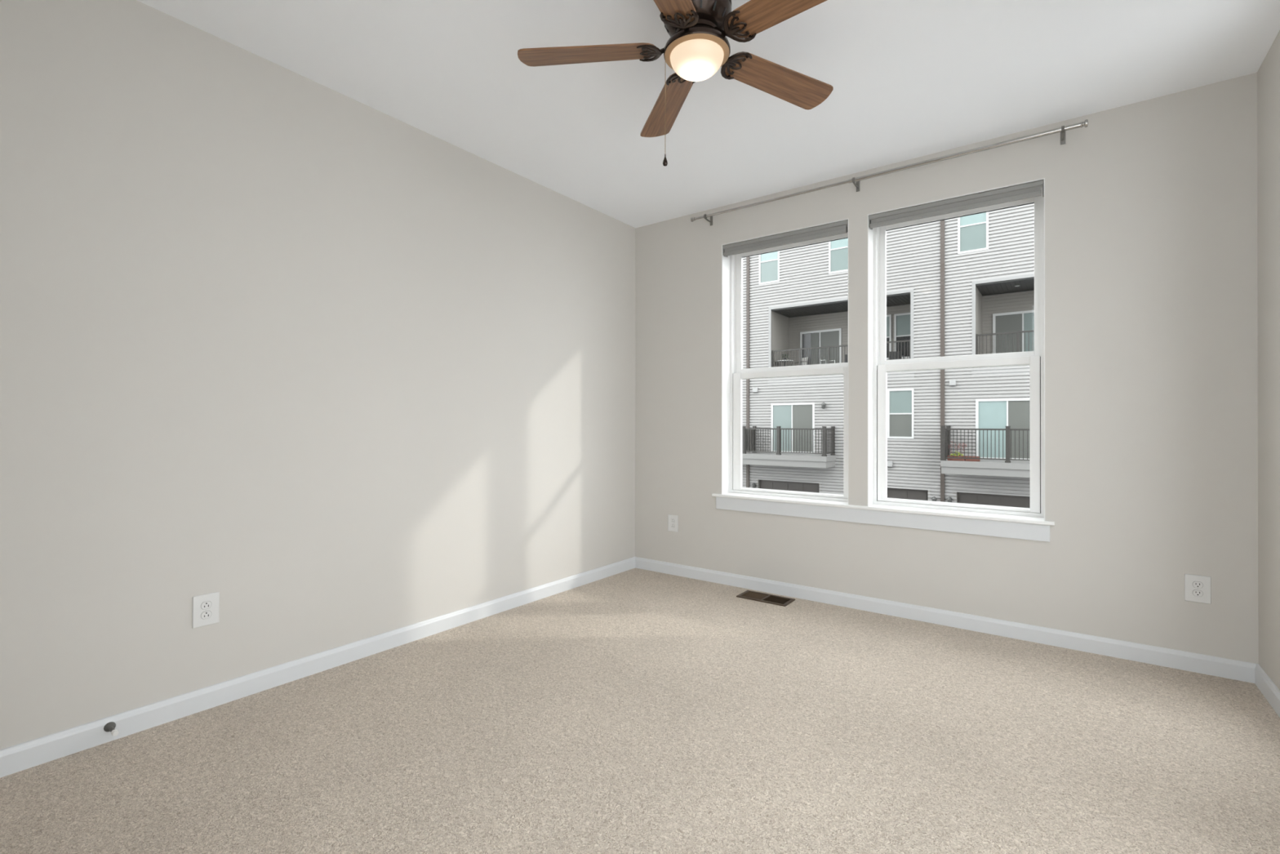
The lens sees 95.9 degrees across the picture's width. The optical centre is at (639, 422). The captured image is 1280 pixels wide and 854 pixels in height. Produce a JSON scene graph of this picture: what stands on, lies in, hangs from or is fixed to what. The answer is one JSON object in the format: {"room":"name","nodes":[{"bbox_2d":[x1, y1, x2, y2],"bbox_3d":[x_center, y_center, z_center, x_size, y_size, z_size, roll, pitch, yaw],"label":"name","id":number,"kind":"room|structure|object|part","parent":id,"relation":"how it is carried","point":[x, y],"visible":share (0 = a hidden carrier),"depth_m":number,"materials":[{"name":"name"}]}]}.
{"room":"empty bedroom","nodes":[
{"label":"empty bedroom","id":0,"kind":"room"},
{"bbox_2d":[0,0,635,749],"bbox_3d":[-1.352,-0.207,3.059,0.200,2.740,4.150,0,0,36],"label":"wall","id":1,"kind":"structure","parent":0,"point":[279,344],"depth_m":2.48,"materials":[{"name":"beige paint"}]},
{"bbox_2d":[103,721,118,736],"bbox_3d":[-1.889,1.104,2.070,0.082,0.033,0.033,0,0,36],"label":"door stop","id":2,"kind":"object","parent":1,"relation":"attached to","point":[109,726],"visible":1,"depth_m":2.08,"materials":[{"name":"grey metal"}]},
{"bbox_3d":[-1.896,1.104,2.075,0.064,0.033,0.033,0,0,36],"label":"stem","id":3,"kind":"part","parent":2,"relation":"part of","materials":[{"name":"grey metal"}]},
{"bbox_2d":[192,591,219,628],"bbox_3d":[-1.755,0.759,2.337,0.009,0.127,0.090,0,0,36],"label":"wall outlet","id":4,"kind":"object","parent":1,"relation":"attached to","point":[205,606],"visible":1,"depth_m":2.33,"materials":[{"name":"white plastic"}]},
{"bbox_2d":[200,610,211,618],"bbox_3d":[-1.753,0.779,2.335,0.003,0.030,0.037,0,0,36],"label":"receptacle","id":5,"kind":"object","parent":4,"relation":"attached to","point":[204,614],"depth_m":2.33,"materials":[{"name":"white plastic"}]},
{"bbox_2d":[200,600,211,608],"bbox_3d":[-1.753,0.740,2.335,0.003,0.030,0.037,0,0,36],"label":"receptacle","id":6,"kind":"object","parent":4,"relation":"attached to","point":[204,604],"depth_m":2.33,"materials":[{"name":"white plastic"}]},
{"bbox_2d":[0,556,635,777],"bbox_3d":[-1.209,1.120,3.071,0.014,0.086,3.950,0,0,36],"label":"baseboard","id":7,"kind":"structure","parent":1,"relation":"attached to","point":[30,753],"depth_m":2.47,"materials":[{"name":"white paint"}]},
{"bbox_2d":[0,568,1279,853],"bbox_3d":[0.194,1.286,2.042,4.094,0.250,4.365,0,0,36],"label":"floor","id":8,"kind":"structure","parent":0,"point":[634,710],"depth_m":2.06,"materials":[{"name":"beige carpet"}]},
{"bbox_2d":[736,590,795,606],"bbox_3d":[0.832,1.166,3.831,0.344,0.008,0.172,0,0,36],"label":"floor vent","id":9,"kind":"object","parent":8,"relation":"in","point":[748,594],"visible":1,"depth_m":3.82,"materials":[{"name":"brown metal"}]},
{"bbox_2d":[137,0,1279,227],"bbox_3d":[0.200,-1.679,2.054,4.094,0.200,4.365,0,0,36],"label":"ceiling","id":10,"kind":"structure","parent":0,"point":[909,79],"depth_m":2.60,"materials":[{"name":"paint"}]},
{"bbox_2d":[517,0,833,166],"bbox_3d":[0.226,-1.251,2.052,1.237,0.656,1.259,0,0,36],"label":"ceiling fan","id":11,"kind":"object","parent":10,"relation":"hanging from","point":[698,45],"visible":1,"depth_m":2.08,"materials":[{"name":"brown wood"}]},
{"bbox_3d":[-0.192,-1.351,2.123,0.516,0.007,0.141,0,11,5],"label":"blade","id":12,"kind":"part","parent":11,"relation":"part of","materials":[{"name":"brown wood"}]},
{"bbox_3d":[0.095,-1.148,2.084,0.011,0.367,0.003,0,0,0],"label":"pull chain","id":13,"kind":"part","parent":11,"relation":"part of","materials":[{"name":"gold metal"}]},
{"bbox_3d":[0.118,-1.349,2.475,0.141,0.007,0.515,-12,2,-12],"label":"blade","id":14,"kind":"part","parent":11,"relation":"part of","materials":[{"name":"brown wood"}]},
{"bbox_3d":[0.046,-1.352,1.719,0.141,0.007,0.516,13,5,23],"label":"blade","id":15,"kind":"part","parent":11,"relation":"part of","materials":[{"name":"brown wood"}]},
{"bbox_3d":[0.205,-1.392,2.085,0.160,0.025,0.160,0,0,36],"label":"rotor plate","id":16,"kind":"part","parent":11,"relation":"part of","materials":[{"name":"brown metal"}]},
{"bbox_3d":[0.205,-1.286,2.085,0.194,0.076,0.194,0,0,36],"label":"lamp shade","id":17,"kind":"part","parent":11,"relation":"part of","materials":[{"name":"white glass"}]},
{"bbox_3d":[0.504,-1.351,1.821,0.516,0.007,0.141,0,-12,41],"label":"blade","id":18,"kind":"part","parent":11,"relation":"part of","materials":[{"name":"brown wood"}]},
{"bbox_3d":[0.549,-1.349,2.288,0.516,0.007,0.141,0,-12,-31],"label":"blade","id":19,"kind":"part","parent":11,"relation":"part of","materials":[{"name":"brown wood"}]},
{"bbox_2d":[635,72,1258,663],"bbox_3d":[1.430,-0.200,3.716,3.894,2.740,0.215,0,0,36],"label":"wall","id":20,"kind":"structure","parent":0,"point":[1151,294],"depth_m":2.96,"materials":[{"name":"beige paint"}]},
{"bbox_2d":[667,514,678,532],"bbox_3d":[0.253,0.777,4.442,0.090,0.127,0.009,0,0,36],"label":"wall outlet","id":21,"kind":"object","parent":20,"relation":"attached to","point":[673,520],"visible":1,"depth_m":4.44,"materials":[{"name":"white plastic"}]},
{"bbox_2d":[721,218,848,502],"bbox_3d":[1.022,-0.384,4.018,0.905,1.814,0.212,0,0,36],"label":"window","id":22,"kind":"structure","parent":20,"relation":"in","point":[733,373],"depth_m":4.24,"materials":[{"name":"white plastic"}]},
{"bbox_2d":[723,219,848,257],"bbox_3d":[0.982,-1.246,3.966,0.893,0.082,0.070,0,0,36],"label":"roller blind","id":23,"kind":"object","parent":22,"relation":"attached to","point":[837,228],"visible":0.95,"depth_m":3.91,"materials":[{"name":"grey fabric"}]},
{"bbox_3d":[1.042,0.068,4.044,0.854,0.865,0.027,0,0,36],"label":"sash","id":24,"kind":"part","parent":22,"relation":"part of","materials":[{"name":"white plastic"}]},
{"bbox_3d":[1.065,-0.808,4.078,0.860,0.909,0.027,0,0,36],"label":"sash","id":25,"kind":"part","parent":22,"relation":"part of","materials":[{"name":"white plastic"}]},
{"bbox_2d":[715,496,1049,542],"bbox_3d":[1.355,0.586,3.625,1.985,0.088,0.014,0,0,36],"label":"trim","id":26,"kind":"structure","parent":20,"relation":"attached to","point":[942,523],"depth_m":3.48,"materials":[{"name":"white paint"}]},
{"bbox_2d":[711,492,1054,525],"bbox_3d":[1.388,0.532,3.675,2.031,0.020,0.156,0,0,36],"label":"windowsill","id":27,"kind":"structure","parent":20,"relation":"attached to","point":[965,514],"depth_m":3.48,"materials":[{"name":"white plastic"}]},
{"bbox_2d":[690,119,1088,226],"bbox_3d":[1.328,-1.482,3.598,2.313,0.068,0.108,0,0,36],"label":"curtain rod","id":28,"kind":"object","parent":20,"relation":"attached to","point":[1062,130],"visible":1,"depth_m":3.32,"materials":[{"name":"silver metal"}]},
{"bbox_3d":[0.867,-1.490,3.894,1.180,0.017,0.017,0,0,36],"label":"rod","id":29,"kind":"part","parent":28,"relation":"part of","materials":[{"name":"silver metal"}]},
{"bbox_3d":[1.757,-1.491,3.236,1.152,0.023,0.023,0,0,36],"label":"rod","id":30,"kind":"part","parent":28,"relation":"part of","materials":[{"name":"silver metal"}]},
{"bbox_2d":[635,556,1257,683],"bbox_3d":[1.360,1.127,3.619,3.494,0.086,0.014,0,0,36],"label":"baseboard","id":31,"kind":"structure","parent":20,"relation":"attached to","point":[1244,671],"depth_m":3.19,"materials":[{"name":"white paint"}]},
{"bbox_2d":[867,177,1044,520],"bbox_3d":[1.843,-0.385,3.411,0.903,1.814,0.212,0,0,36],"label":"window","id":32,"kind":"structure","parent":20,"relation":"in","point":[878,366],"depth_m":3.47,"materials":[{"name":"white plastic"}]},
{"bbox_2d":[868,179,1044,229],"bbox_3d":[1.803,-1.247,3.359,0.891,0.082,0.070,0,0,36],"label":"roller blind","id":33,"kind":"object","parent":32,"relation":"attached to","point":[1032,189],"visible":1,"depth_m":3.30,"materials":[{"name":"grey fabric"}]},
{"bbox_3d":[1.863,0.068,3.438,0.852,0.865,0.027,0,0,36],"label":"sash","id":34,"kind":"part","parent":32,"relation":"part of","materials":[{"name":"white plastic"}]},
{"bbox_3d":[1.887,-0.809,3.471,0.858,0.909,0.027,0,0,36],"label":"sash","id":35,"kind":"part","parent":32,"relation":"part of","materials":[{"name":"white plastic"}]},
{"bbox_2d":[1184,573,1211,604],"bbox_3d":[2.608,0.779,2.702,0.090,0.127,0.009,0,0,36],"label":"wall outlet","id":36,"kind":"object","parent":20,"relation":"attached to","point":[1197,588],"visible":1,"depth_m":2.70,"materials":[{"name":"white plastic"}]},
{"bbox_2d":[1192,589,1203,596],"bbox_3d":[2.606,0.799,2.699,0.037,0.030,0.003,0,0,36],"label":"receptacle","id":37,"kind":"object","parent":36,"relation":"attached to","point":[1196,593],"depth_m":2.70,"materials":[{"name":"white plastic"}]},
{"bbox_2d":[1192,581,1203,588],"bbox_3d":[2.607,0.760,2.700,0.037,0.030,0.001,0,0,36],"label":"receptacle","id":38,"kind":"object","parent":36,"relation":"attached to","point":[1196,584],"depth_m":2.70,"materials":[{"name":"white plastic"}]},
{"bbox_2d":[1257,30,1279,689],"bbox_3d":[1.619,-0.211,0.864,0.200,2.740,4.150,0,0,36],"label":"wall","id":39,"kind":"structure","parent":0,"point":[1268,73],"depth_m":2.44,"materials":[{"name":"beige paint"}]},
{"bbox_2d":[1254,663,1279,717],"bbox_3d":[1.589,1.117,1.002,0.014,0.086,3.950,0,0,36],"label":"baseboard","id":40,"kind":"structure","parent":39,"relation":"attached to","point":[1266,686],"depth_m":2.42,"materials":[{"name":"white paint"}]},
{"label":"outside","id":41,"kind":"structure","parent":0,"visible":0},
{"bbox_3d":[26.849,4.816,41.047,140.000,0.200,89.485,0,0,36],"label":"ground","id":42,"kind":"structure","parent":41,"visible":0},
{"bbox_2d":[742,203,1034,507],"bbox_3d":[11.944,-2.944,26.777,25.000,15.150,11.220,0,0,36],"label":"townhouse","id":43,"kind":"structure","parent":42,"relation":"on","point":[964,285],"depth_m":22.29,"materials":[{"name":"grey"}]},
{"bbox_3d":[4.561,0.777,25.362,0.160,1.210,0.160,0,0,36],"label":"post","id":44,"kind":"part","parent":43,"relation":"part of","materials":[{"name":"black metal"}]},
{"bbox_3d":[4.888,0.794,25.804,0.040,1.040,1.020,0,0,36],"label":"privacy panel","id":45,"kind":"part","parent":43,"relation":"part of","materials":[{"name":"black metal"}]},
{"bbox_3d":[5.183,0.781,26.170,0.160,1.210,0.160,0,0,36],"label":"post","id":46,"kind":"part","parent":43,"relation":"part of","materials":[{"name":"black metal"}]},
{"bbox_2d":[752,387,758,392],"bbox_3d":[5.229,-1.458,26.185,0.240,0.232,0.140,0,0,36],"label":"vent hood","id":47,"kind":"object","parent":43,"relation":"attached to","point":[754,389],"depth_m":26.13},
{"bbox_3d":[5.788,-6.739,25.856,0.830,0.900,0.006,0,0,36],"label":"pane","id":48,"kind":"part","parent":43,"relation":"part of","materials":[{"name":"teal glass"}]},
{"bbox_3d":[5.790,-7.649,25.860,0.830,0.820,0.006,0,0,36],"label":"pane","id":49,"kind":"part","parent":43,"relation":"part of","materials":[{"name":"teal glass"}]},
{"bbox_3d":[5.856,0.776,24.405,0.160,1.210,0.160,0,0,36],"label":"post","id":50,"kind":"part","parent":43,"relation":"part of","materials":[{"name":"black metal"}]},
{"bbox_3d":[6.272,0.266,25.461,0.855,2.020,0.006,0,0,36],"label":"pane","id":51,"kind":"part","parent":43,"relation":"part of","materials":[{"name":"teal glass"}]},
{"bbox_2d":[775,360,793,366],"bbox_3d":[6.526,-2.397,26.090,0.820,0.730,0.820,0,0,36],"label":"patio table","id":52,"kind":"object","parent":43,"relation":"on","point":[778,360],"visible":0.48,"depth_m":25.95,"materials":[{"name":"black metal"}]},
{"bbox_3d":[5.881,0.778,25.045,4.700,1.030,1.120,0,0,36],"label":"railing","id":53,"kind":"part","parent":43,"relation":"part of","materials":[{"name":"black metal"}]},
{"bbox_3d":[6.506,3.580,25.340,2.970,2.070,0.140,0,0,36],"label":"casing","id":54,"kind":"part","parent":43,"relation":"part of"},
{"bbox_3d":[7.012,0.265,24.915,0.885,2.020,0.006,0,0,36],"label":"pane","id":55,"kind":"part","parent":43,"relation":"part of","materials":[{"name":"grey glass"}]},
{"bbox_2d":[800,356,808,364],"bbox_3d":[7.185,-2.466,25.786,0.552,0.874,0.472,0,0,-19],"label":"patio chair","id":56,"kind":"object","parent":43,"relation":"on","point":[802,358],"visible":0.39,"depth_m":25.81,"materials":[{"name":"plastic"}]},
{"bbox_3d":[7.909,-3.116,26.756,0.815,2.000,0.006,0,0,36],"label":"pane","id":57,"kind":"part","parent":43,"relation":"part of","materials":[{"name":"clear glass"}]},
{"bbox_2d":[810,332,818,364],"bbox_3d":[8.057,-3.127,26.632,0.360,1.960,0.015,0,0,36],"label":"curtain","id":58,"kind":"object","parent":43,"relation":"hanging from","point":[814,335],"depth_m":26.63,"materials":[{"name":"grey fabric"}]},
{"bbox_3d":[7.416,0.774,23.252,0.160,1.210,0.160,0,0,36],"label":"post","id":59,"kind":"part","parent":43,"relation":"part of","materials":[{"name":"black metal"}]},
{"bbox_2d":[820,355,835,364],"bbox_3d":[8.156,-2.467,25.125,0.472,0.874,0.552,0,0,-15],"label":"patio chair","id":60,"kind":"object","parent":43,"relation":"on","point":[822,357],"visible":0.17,"depth_m":25.29,"materials":[{"name":"white"}]},
{"bbox_3d":[8.102,-2.712,25.327,0.460,0.360,0.025,0,0,-15],"label":"backrest","id":61,"kind":"part","parent":60,"relation":"part of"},
{"bbox_3d":[8.621,-3.117,26.230,0.855,2.000,0.006,0,0,36],"label":"pane","id":62,"kind":"part","parent":43,"relation":"part of","materials":[{"name":"grey glass"}]},
{"bbox_3d":[8.044,0.778,24.068,0.160,1.210,0.160,0,0,36],"label":"post","id":63,"kind":"part","parent":43,"relation":"part of","materials":[{"name":"black metal"}]},
{"bbox_3d":[8.330,-6.742,23.978,0.830,0.900,0.006,0,0,36],"label":"pane","id":64,"kind":"part","parent":43,"relation":"part of","materials":[{"name":"teal glass"}]},
{"bbox_3d":[8.332,-7.652,23.982,0.830,0.820,0.006,0,0,36],"label":"pane","id":65,"kind":"part","parent":43,"relation":"part of","materials":[{"name":"teal glass"}]},
{"bbox_3d":[8.215,-2.621,24.141,5.755,1.170,0.060,0,0,36],"label":"porch railing","id":66,"kind":"part","parent":43,"relation":"part of","materials":[{"name":"black metal"}]},
{"bbox_3d":[8.173,-3.586,24.090,5.990,3.100,0.070,0,0,36],"label":"porch casing","id":67,"kind":"part","parent":43,"relation":"part of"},
{"bbox_2d":[844,354,847,362],"bbox_3d":[8.912,-2.468,24.450,0.472,0.874,0.552,0,0,19],"label":"patio chair","id":68,"kind":"object","parent":43,"relation":"on","point":[846,355],"visible":0.1,"depth_m":24.69,"materials":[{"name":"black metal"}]},
{"bbox_3d":[10.429,-3.184,24.895,0.610,0.860,0.006,0,0,36],"label":"pane","id":69,"kind":"part","parent":43,"relation":"part of","materials":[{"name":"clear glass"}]},
{"bbox_3d":[10.430,-4.089,24.899,0.610,0.850,0.006,0,0,36],"label":"pane","id":70,"kind":"part","parent":43,"relation":"part of","materials":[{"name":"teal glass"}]},
{"bbox_2d":[887,460,893,466],"bbox_3d":[9.836,1.637,22.765,0.230,0.252,0.140,0,0,36],"label":"vent hood","id":71,"kind":"object","parent":43,"relation":"attached to","point":[890,463],"depth_m":22.71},
{"bbox_2d":[888,351,903,359],"bbox_3d":[10.417,-2.469,23.461,0.472,0.874,0.552,0,0,14],"label":"patio chair","id":72,"kind":"object","parent":43,"relation":"on","point":[896,352],"visible":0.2,"depth_m":23.65,"materials":[{"name":"black metal"}]},
{"bbox_3d":[10.183,0.131,22.572,0.810,0.870,0.006,0,0,36],"label":"pane","id":73,"kind":"part","parent":43,"relation":"part of","materials":[{"name":"grey glass"}]},
{"bbox_3d":[10.185,-0.789,22.576,0.810,0.870,0.006,0,0,36],"label":"pane","id":74,"kind":"part","parent":43,"relation":"part of","materials":[{"name":"teal glass"}]},
{"bbox_3d":[11.136,-3.185,24.372,0.610,0.860,0.006,0,0,36],"label":"pane","id":75,"kind":"part","parent":43,"relation":"part of","materials":[{"name":"clear glass"}]},
{"bbox_3d":[11.138,-4.090,24.376,0.610,0.850,0.006,0,0,36],"label":"pane","id":76,"kind":"part","parent":43,"relation":"part of","materials":[{"name":"teal glass"}]},
{"bbox_3d":[10.866,0.755,20.702,0.160,1.240,0.160,0,0,36],"label":"post","id":77,"kind":"part","parent":43,"relation":"part of","materials":[{"name":"black metal"}]},
{"bbox_3d":[11.193,0.772,21.145,0.040,1.070,1.020,0,0,36],"label":"privacy panel","id":78,"kind":"part","parent":43,"relation":"part of","materials":[{"name":"black metal"}]},
{"bbox_3d":[11.488,0.759,21.511,0.160,1.240,0.160,0,0,36],"label":"post","id":79,"kind":"part","parent":43,"relation":"part of","materials":[{"name":"black metal"}]},
{"bbox_2d":[949,379,955,386],"bbox_3d":[11.619,-1.464,21.464,0.210,0.232,0.140,0,0,36],"label":"vent hood","id":80,"kind":"object","parent":43,"relation":"attached to","point":[952,382],"depth_m":21.43,"materials":[{"name":"white plastic"}]},
{"bbox_2d":[947,441,966,461],"bbox_3d":[11.322,1.034,20.603,0.611,0.682,0.240,0,0,36],"label":"planter box","id":81,"kind":"object","parent":43,"relation":"on","point":[958,454],"visible":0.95,"depth_m":20.57,"materials":[{"name":"ceramic"}]},
{"bbox_2d":[964,455,980,461],"bbox_3d":[11.702,1.288,20.318,0.440,0.175,0.191,0,0,36],"label":"planter box","id":82,"kind":"object","parent":43,"relation":"on","point":[966,460],"visible":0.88,"depth_m":20.24,"materials":[{"name":"wood"}]},
{"bbox_3d":[12.182,-6.746,21.131,0.830,0.900,0.006,0,0,36],"label":"pane","id":83,"kind":"part","parent":43,"relation":"part of","materials":[{"name":"teal glass"}]},
{"bbox_3d":[12.184,-7.656,21.135,0.830,0.820,0.006,0,0,36],"label":"pane","id":84,"kind":"part","parent":43,"relation":"part of","materials":[{"name":"teal glass"}]},
{"bbox_3d":[12.685,0.756,20.017,3.880,1.060,1.120,0,0,36],"label":"railing","id":85,"kind":"part","parent":43,"relation":"part of","materials":[{"name":"black metal"}]},
{"bbox_3d":[12.654,0.259,20.746,0.865,2.020,0.006,0,0,36],"label":"pane","id":86,"kind":"part","parent":43,"relation":"part of","materials":[{"name":"teal glass"}]},
{"bbox_3d":[14.567,-3.593,19.365,6.010,3.100,0.070,0,0,36],"label":"porch casing","id":87,"kind":"part","parent":43,"relation":"part of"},
{"bbox_3d":[14.607,-2.628,19.417,5.770,1.170,0.060,0,0,36],"label":"porch railing","id":88,"kind":"part","parent":43,"relation":"part of","materials":[{"name":"black metal"}]},
{"bbox_3d":[12.442,0.753,19.538,0.160,1.240,0.160,0,0,36],"label":"post","id":89,"kind":"part","parent":43,"relation":"part of","materials":[{"name":"black metal"}]},
{"bbox_3d":[14.138,-3.118,22.154,0.865,1.990,0.006,0,0,36],"label":"pane","id":90,"kind":"part","parent":43,"relation":"part of","materials":[{"name":"grey glass"}]},
{"bbox_3d":[13.394,0.258,20.199,0.875,2.020,0.006,0,0,36],"label":"pane","id":91,"kind":"part","parent":43,"relation":"part of","materials":[{"name":"grey glass"}]},
{"bbox_3d":[14.874,-3.119,21.610,0.865,1.990,0.006,0,0,36],"label":"pane","id":92,"kind":"part","parent":43,"relation":"part of","materials":[{"name":"teal glass"}]}
]}

